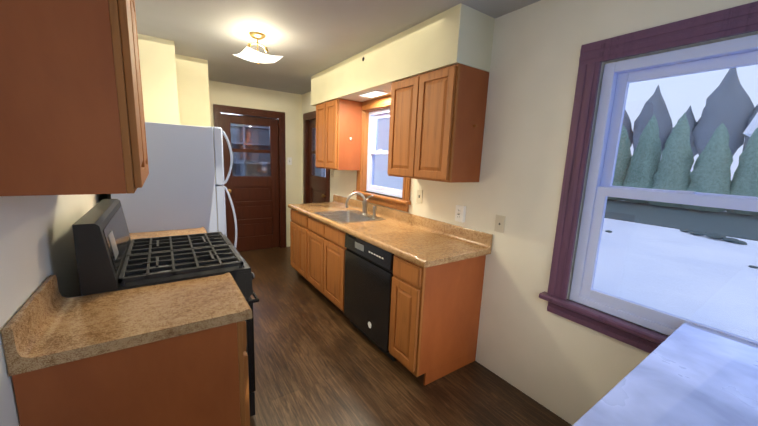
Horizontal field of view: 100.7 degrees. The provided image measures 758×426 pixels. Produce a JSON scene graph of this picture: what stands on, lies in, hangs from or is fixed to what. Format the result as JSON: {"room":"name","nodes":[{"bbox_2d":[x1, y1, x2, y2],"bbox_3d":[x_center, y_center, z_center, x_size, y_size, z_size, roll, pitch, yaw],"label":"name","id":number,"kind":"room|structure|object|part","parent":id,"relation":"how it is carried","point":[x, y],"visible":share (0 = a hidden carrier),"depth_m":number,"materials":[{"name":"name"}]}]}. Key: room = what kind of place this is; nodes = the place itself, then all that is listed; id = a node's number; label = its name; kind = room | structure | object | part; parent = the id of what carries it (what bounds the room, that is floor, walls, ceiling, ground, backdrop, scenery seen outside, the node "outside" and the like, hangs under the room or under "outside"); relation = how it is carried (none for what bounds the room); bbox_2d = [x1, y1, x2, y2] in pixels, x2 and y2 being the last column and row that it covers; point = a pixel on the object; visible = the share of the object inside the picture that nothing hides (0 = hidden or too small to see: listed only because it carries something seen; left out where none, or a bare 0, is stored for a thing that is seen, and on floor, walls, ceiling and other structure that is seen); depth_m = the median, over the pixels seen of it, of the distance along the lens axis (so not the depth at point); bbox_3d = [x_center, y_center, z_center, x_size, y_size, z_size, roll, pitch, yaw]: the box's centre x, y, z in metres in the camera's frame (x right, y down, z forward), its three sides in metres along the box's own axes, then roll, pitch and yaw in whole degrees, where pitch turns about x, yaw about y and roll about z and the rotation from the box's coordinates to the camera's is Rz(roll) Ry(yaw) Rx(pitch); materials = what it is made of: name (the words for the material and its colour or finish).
{"room":"kitchen","nodes":[
{"label":"kitchen","id":0,"kind":"room"},
{"bbox_2d":[0,194,107,425],"bbox_3d":[-1.367,0.015,1.194,0.140,2.470,6.900,-4,12,-34],"label":"wall","id":1,"kind":"structure","parent":0,"point":[37,247],"depth_m":1.08,"materials":[{"name":"paint"}]},
{"bbox_2d":[0,0,148,195],"bbox_3d":[-1.087,-0.524,1.146,0.330,0.830,0.780,-4,12,-34],"label":"upper cabinet","id":2,"kind":"object","parent":1,"relation":"attached to","point":[72,120],"visible":1,"depth_m":0.87,"materials":[{"name":"brown wood"}]},
{"bbox_2d":[138,34,179,124],"bbox_3d":[-2.523,-0.419,3.460,0.550,2.470,1.505,-4,12,-34],"label":"wall","id":3,"kind":"structure","parent":0,"point":[158,77],"depth_m":2.78,"materials":[{"name":"paint"}]},
{"bbox_2d":[175,54,210,126],"bbox_3d":[-2.293,-0.481,3.882,0.310,2.470,1.060,-4,12,-34],"label":"wall","id":4,"kind":"structure","parent":0,"point":[193,90],"depth_m":3.31,"materials":[{"name":"paint"}]},
{"bbox_2d":[209,80,301,246],"bbox_3d":[-2.322,-0.601,4.579,2.440,2.470,0.140,-4,12,-34],"label":"wall","id":5,"kind":"structure","parent":0,"point":[235,95],"depth_m":4.92,"materials":[{"name":"paint"}]},
{"bbox_2d":[213,104,285,247],"bbox_3d":[-1.955,-0.477,4.842,0.997,2.165,0.166,-4,12,-34],"label":"door frame","id":6,"kind":"structure","parent":5,"relation":"attached to","point":[218,110],"depth_m":4.91,"materials":[{"name":"brown wood"}]},
{"bbox_2d":[221,113,278,251],"bbox_3d":[-1.936,-0.420,4.819,0.801,2.050,0.117,-4,12,-34],"label":"door","id":7,"kind":"structure","parent":5,"relation":"in","point":[255,200],"depth_m":4.87,"materials":[{"name":"brown wood"}]},
{"bbox_2d":[287,157,291,164],"bbox_3d":[-1.436,-0.834,5.050,0.072,0.118,0.018,-4,12,-34],"label":"light switch","id":8,"kind":"object","parent":5,"relation":"attached to","point":[289,160],"visible":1,"depth_m":5.05,"materials":[{"name":"white plastic"}]},
{"bbox_2d":[230,123,324,176],"bbox_3d":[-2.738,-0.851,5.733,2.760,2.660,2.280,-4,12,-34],"label":"house","id":9,"kind":"structure","parent":0,"point":[263,162],"depth_m":6.81,"materials":[{"name":"plastic"}]},
{"bbox_2d":[135,0,540,94],"bbox_3d":[-0.309,-1.307,1.666,2.580,0.060,6.900,-4,12,-34],"label":"ceiling","id":10,"kind":"structure","parent":0,"point":[306,39],"depth_m":2.42,"materials":[{"name":"paint"}]},
{"bbox_2d":[232,31,282,63],"bbox_3d":[-0.999,-1.344,2.586,0.345,0.230,0.345,-4,12,-34],"label":"ceiling light","id":11,"kind":"object","parent":10,"relation":"attached to","point":[257,35],"depth_m":2.54,"materials":[{"name":"white glass"}]},
{"bbox_3d":[-1.001,-1.282,2.597,0.298,0.044,0.298,-7,13,-44],"label":"ceiling light shade","id":12,"kind":"part","parent":11,"relation":"part of","materials":[{"name":"white glass"}]},
{"bbox_2d":[311,3,494,105],"bbox_3d":[-0.033,-1.321,3.009,0.335,0.340,2.370,-4,12,-34],"label":"soffit","id":13,"kind":"structure","parent":10,"relation":"attached to","point":[460,33],"depth_m":2.30,"materials":[{"name":"paint"}]},
{"bbox_2d":[359,90,388,97],"bbox_3d":[-0.052,-1.145,3.025,0.160,0.013,0.300,-4,12,-34],"label":"soffit light","id":14,"kind":"object","parent":13,"relation":"attached to","point":[373,93],"visible":1,"depth_m":2.99,"materials":[{"name":"white plastic"}]},
{"bbox_2d":[239,247,571,425],"bbox_3d":[-0.411,1.185,2.091,2.580,0.060,6.900,-4,12,-34],"label":"floor","id":15,"kind":"structure","parent":0,"point":[321,359],"depth_m":2.17,"materials":[{"name":"wood"}]},
{"bbox_2d":[12,320,249,425],"bbox_3d":[-0.915,0.825,1.307,0.627,0.868,0.433,-4,12,-34],"label":"base cabinet","id":16,"kind":"object","parent":15,"relation":"on","point":[199,378],"visible":0.5,"depth_m":1.08,"materials":[{"name":"brown wood"}]},
{"bbox_2d":[1,272,251,375],"bbox_3d":[-0.884,0.327,1.221,0.642,0.142,0.450,-4,12,-34],"label":"countertop","id":17,"kind":"structure","parent":16,"relation":"on","point":[47,325],"depth_m":1.11,"materials":[{"name":"laminate"}]},
{"bbox_2d":[72,199,258,416],"bbox_3d":[-1.157,0.553,1.854,0.709,1.205,0.808,-4,12,-34],"label":"stove","id":18,"kind":"object","parent":15,"relation":"on","point":[111,255],"visible":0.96,"depth_m":1.59,"materials":[{"name":"black metal"}]},
{"bbox_2d":[107,122,236,247],"bbox_3d":[-1.739,0.120,2.728,0.826,1.718,0.692,-4,12,-34],"label":"refrigerator","id":19,"kind":"object","parent":15,"relation":"on","point":[183,187],"visible":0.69,"depth_m":2.39,"materials":[{"name":"white metal"}]},
{"bbox_2d":[290,209,311,284],"bbox_3d":[-0.710,0.387,3.928,0.627,0.868,0.569,-4,12,-34],"label":"base cabinet","id":20,"kind":"object","parent":15,"relation":"on","point":[299,229],"visible":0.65,"depth_m":3.71,"materials":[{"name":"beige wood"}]},
{"bbox_2d":[307,217,346,312],"bbox_3d":[-0.301,0.504,3.339,0.627,0.868,0.880,-4,12,-34],"label":"base cabinet","id":21,"kind":"object","parent":15,"relation":"on","point":[326,262],"visible":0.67,"depth_m":3.09,"materials":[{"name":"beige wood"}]},
{"bbox_2d":[288,194,492,267],"bbox_3d":[-0.163,0.040,3.072,0.642,0.142,2.500,-4,12,-34],"label":"countertop","id":22,"kind":"structure","parent":21,"relation":"on","point":[424,242],"depth_m":2.51,"materials":[{"name":"laminate"}]},
{"bbox_2d":[313,210,385,223],"bbox_3d":[-0.320,0.114,3.293,0.512,0.175,0.640,-4,12,-34],"label":"sink","id":23,"kind":"object","parent":22,"relation":"in","point":[346,216],"visible":0.42,"depth_m":3.47,"materials":[{"name":"silver metal"}]},
{"bbox_2d":[372,206,376,217],"bbox_3d":[-0.045,-0.016,3.242,0.048,0.118,0.048,-4,12,-34],"label":"sprayer","id":24,"kind":"object","parent":23,"relation":"on","point":[374,211],"visible":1,"depth_m":3.23,"materials":[{"name":"silver metal"}]},
{"bbox_2d":[345,192,372,214],"bbox_3d":[-0.205,-0.097,3.301,0.258,0.244,0.169,-4,12,-34],"label":"faucet","id":25,"kind":"object","parent":22,"relation":"on","point":[365,204],"visible":1,"depth_m":3.35,"materials":[{"name":"silver metal"}]},
{"bbox_2d":[344,233,395,361],"bbox_3d":[0.130,0.631,2.700,0.616,0.862,0.672,-4,12,-34],"label":"dishwasher","id":26,"kind":"object","parent":15,"relation":"on","point":[368,284],"visible":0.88,"depth_m":2.47,"materials":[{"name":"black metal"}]},
{"bbox_2d":[389,254,485,384],"bbox_3d":[0.418,0.709,2.305,0.627,0.868,0.307,-4,12,-34],"label":"base cabinet","id":27,"kind":"object","parent":15,"relation":"on","point":[434,321],"visible":0.79,"depth_m":2.14,"materials":[{"name":"brown wood"}]},
{"bbox_2d":[572,322,757,425],"bbox_3d":[1.080,1.017,0.727,1.290,0.850,0.944,-4,12,-34],"label":"table","id":28,"kind":"object","parent":15,"relation":"on","point":[686,374],"visible":1,"depth_m":0.97,"materials":[{"name":"laminate"}]},
{"bbox_3d":[-1.592,0.631,2.282,0.627,0.868,0.345,-4,12,-34],"label":"base cabinet","id":29,"kind":"object","parent":15,"relation":"on","visible":0},
{"bbox_2d":[129,227,206,238],"bbox_3d":[-1.566,0.132,2.202,0.642,0.142,0.350,-4,12,-34],"label":"countertop","id":30,"kind":"structure","parent":29,"relation":"on","point":[140,235],"depth_m":2.30,"materials":[{"name":"laminate"}]},
{"bbox_2d":[302,0,757,424],"bbox_3d":[0.647,-0.137,2.563,0.140,2.470,6.900,-4,12,-34],"label":"wall","id":31,"kind":"structure","parent":0,"point":[565,369],"depth_m":1.96,"materials":[{"name":"paint"}]},
{"bbox_2d":[303,111,329,203],"bbox_3d":[-0.902,-0.424,4.786,0.166,2.165,0.952,-4,12,-34],"label":"door frame","id":32,"kind":"structure","parent":31,"relation":"attached to","point":[308,117],"depth_m":4.97,"materials":[{"name":"brown wood"}]},
{"bbox_2d":[309,119,325,202],"bbox_3d":[-0.940,-0.371,4.770,0.117,2.050,0.756,-4,12,-34],"label":"door","id":33,"kind":"structure","parent":31,"relation":"in","point":[317,189],"depth_m":4.88,"materials":[{"name":"brown wood"}]},
{"bbox_2d":[315,98,361,169],"bbox_3d":[-0.486,-0.902,3.721,0.330,0.758,0.580,-4,12,-34],"label":"upper cabinet","id":34,"kind":"object","parent":31,"relation":"attached to","point":[338,123],"visible":0.94,"depth_m":3.51,"materials":[{"name":"brown wood"}]},
{"bbox_2d":[353,95,410,211],"bbox_3d":[0.040,-0.631,3.283,0.123,1.107,1.000,-4,12,-34],"label":"trim","id":35,"kind":"structure","parent":31,"relation":"attached to","point":[403,203],"depth_m":3.41,"materials":[{"name":"brown wood"}]},
{"bbox_2d":[366,108,402,197],"bbox_3d":[0.115,-0.639,3.334,0.080,0.895,0.764,-4,12,-34],"label":"window","id":36,"kind":"structure","parent":31,"relation":"in","point":[375,116],"depth_m":3.54,"materials":[{"name":"white plastic"}]},
{"bbox_2d":[416,190,422,202],"bbox_3d":[0.362,-0.149,2.838,0.018,0.118,0.072,-4,12,-34],"label":"light switch","id":37,"kind":"object","parent":31,"relation":"attached to","point":[419,196],"visible":1,"depth_m":2.83,"materials":[{"name":"beige plastic"}]},
{"bbox_2d":[387,63,488,182],"bbox_3d":[0.412,-0.645,2.429,0.330,0.758,0.710,-4,12,-34],"label":"upper cabinet","id":38,"kind":"object","parent":31,"relation":"attached to","point":[435,117],"visible":1,"depth_m":2.19,"materials":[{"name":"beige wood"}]},
{"bbox_2d":[455,205,465,222],"bbox_3d":[0.631,0.005,2.445,0.035,0.125,0.078,-4,12,-34],"label":"outlet","id":39,"kind":"object","parent":31,"relation":"attached to","point":[460,212],"visible":0.98,"depth_m":2.43,"materials":[{"name":"white plastic"}]},
{"bbox_2d":[494,214,505,232],"bbox_3d":[0.836,0.074,2.176,0.007,0.118,0.072,-4,12,-34],"label":"light switch","id":40,"kind":"object","parent":31,"relation":"attached to","point":[499,223],"visible":1,"depth_m":2.17,"materials":[{"name":"beige plastic"}]},
{"bbox_2d":[539,1,757,353],"bbox_3d":[1.471,-0.029,1.202,0.074,1.517,1.550,-4,12,-34],"label":"trim","id":41,"kind":"structure","parent":31,"relation":"attached to","point":[736,20],"depth_m":1.66,"materials":[{"name":"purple wood"}]},
{"bbox_2d":[569,34,757,344],"bbox_3d":[1.526,-0.032,1.240,0.080,1.295,1.264,-4,12,-34],"label":"window","id":42,"kind":"structure","parent":31,"relation":"in","point":[620,76],"depth_m":1.52,"materials":[{"name":"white plastic"}]},
{"label":"outside","id":43,"kind":"structure","parent":0,"visible":0},
{"bbox_2d":[325,169,757,340],"bbox_3d":[50.334,-2.091,36.205,119.840,0.200,160.000,-4,12,-34],"label":"snowy ground","id":44,"kind":"structure","parent":43,"point":[709,254],"depth_m":5.96,"materials":[{"name":"white snow"}]},
{"bbox_2d":[374,118,402,189],"bbox_3d":[2.877,-5.191,18.644,8.300,8.000,12.800,-4,12,-34],"label":"house","id":45,"kind":"structure","parent":44,"relation":"on","point":[380,146],"depth_m":16.08,"materials":[{"name":"white"}]},
{"bbox_2d":[622,110,632,146],"bbox_3d":[34.129,-9.925,44.923,3.684,11.000,3.907,-4,12,-34],"label":"tree","id":46,"kind":"object","parent":44,"relation":"on","point":[627,124],"depth_m":43.34,"materials":[{"name":"grey plant"}]},
{"bbox_2d":[632,84,672,152],"bbox_3d":[36.206,-10.328,41.832,4.809,13.000,4.444,-4,12,-34],"label":"tree","id":47,"kind":"object","parent":44,"relation":"on","point":[657,113],"depth_m":40.52,"materials":[{"name":"grey plant"}]},
{"bbox_2d":[605,229,757,268],"bbox_3d":[8.495,0.689,8.805,3.923,0.196,3.163,-4,12,-34],"label":"debris","id":48,"kind":"object","parent":44,"relation":"on","point":[733,240],"depth_m":9.10,"materials":[{"name":"grey"}]},
{"bbox_2d":[605,199,757,240],"bbox_3d":[13.370,0.172,13.430,8.700,0.030,22.000,-4,12,-34],"label":"hedge","id":49,"kind":"object","parent":44,"relation":"on","point":[628,206],"depth_m":12.77,"materials":[{"name":"grey"}]},
{"bbox_2d":[607,125,631,200],"bbox_3d":[14.127,-2.924,18.503,2.166,4.423,2.165,-4,12,-34],"label":"tree","id":50,"kind":"object","parent":49,"relation":"on","point":[622,153],"depth_m":18.00,"materials":[{"name":"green plant"}]},
{"bbox_2d":[622,115,661,203],"bbox_3d":[14.731,-2.945,17.407,2.231,4.881,2.179,-4,12,-34],"label":"tree","id":51,"kind":"object","parent":49,"relation":"on","point":[645,159],"depth_m":16.91,"materials":[{"name":"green plant"}]},
{"bbox_2d":[647,113,693,206],"bbox_3d":[15.308,-2.673,16.157,2.123,4.812,2.202,-4,12,-34],"label":"tree","id":52,"kind":"object","parent":49,"relation":"on","point":[682,164],"depth_m":15.73,"materials":[{"name":"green plant"}]},
{"bbox_2d":[682,122,732,211],"bbox_3d":[15.876,-2.155,15.005,2.024,4.224,2.194,-4,12,-34],"label":"tree","id":53,"kind":"object","parent":49,"relation":"on","point":[696,184],"depth_m":14.59,"materials":[{"name":"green plant"}]},
{"bbox_2d":[726,128,757,215],"bbox_3d":[17.084,-2.094,14.164,1.926,4.483,1.893,-4,12,-34],"label":"tree","id":54,"kind":"object","parent":49,"relation":"on","point":[749,183],"depth_m":14.04,"materials":[{"name":"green plant"}]},
{"bbox_2d":[666,105,697,156],"bbox_3d":[37.849,-8.291,39.212,3.571,10.000,3.555,-4,12,-34],"label":"tree","id":55,"kind":"object","parent":44,"relation":"on","point":[695,152],"depth_m":37.98,"materials":[{"name":"grey plant"}]},
{"bbox_2d":[692,68,753,156],"bbox_3d":[39.519,-10.030,36.415,4.567,14.500,4.694,-4,12,-34],"label":"tree","id":56,"kind":"object","parent":44,"relation":"on","point":[721,119],"depth_m":35.07,"materials":[{"name":"grey plant"}]},
{"bbox_2d":[742,105,757,150],"bbox_3d":[41.568,-8.193,33.572,3.997,12.000,3.803,-4,12,-34],"label":"tree","id":57,"kind":"object","parent":44,"relation":"on","point":[752,117],"depth_m":33.96,"materials":[{"name":"grey plant"}]},
{"bbox_2d":[743,112,757,136],"bbox_3d":[36.101,-2.667,14.166,10.800,7.200,25.300,-4,12,-34],"label":"house","id":58,"kind":"structure","parent":44,"relation":"on","point":[750,125],"depth_m":21.64,"materials":[{"name":"white"}]}
]}

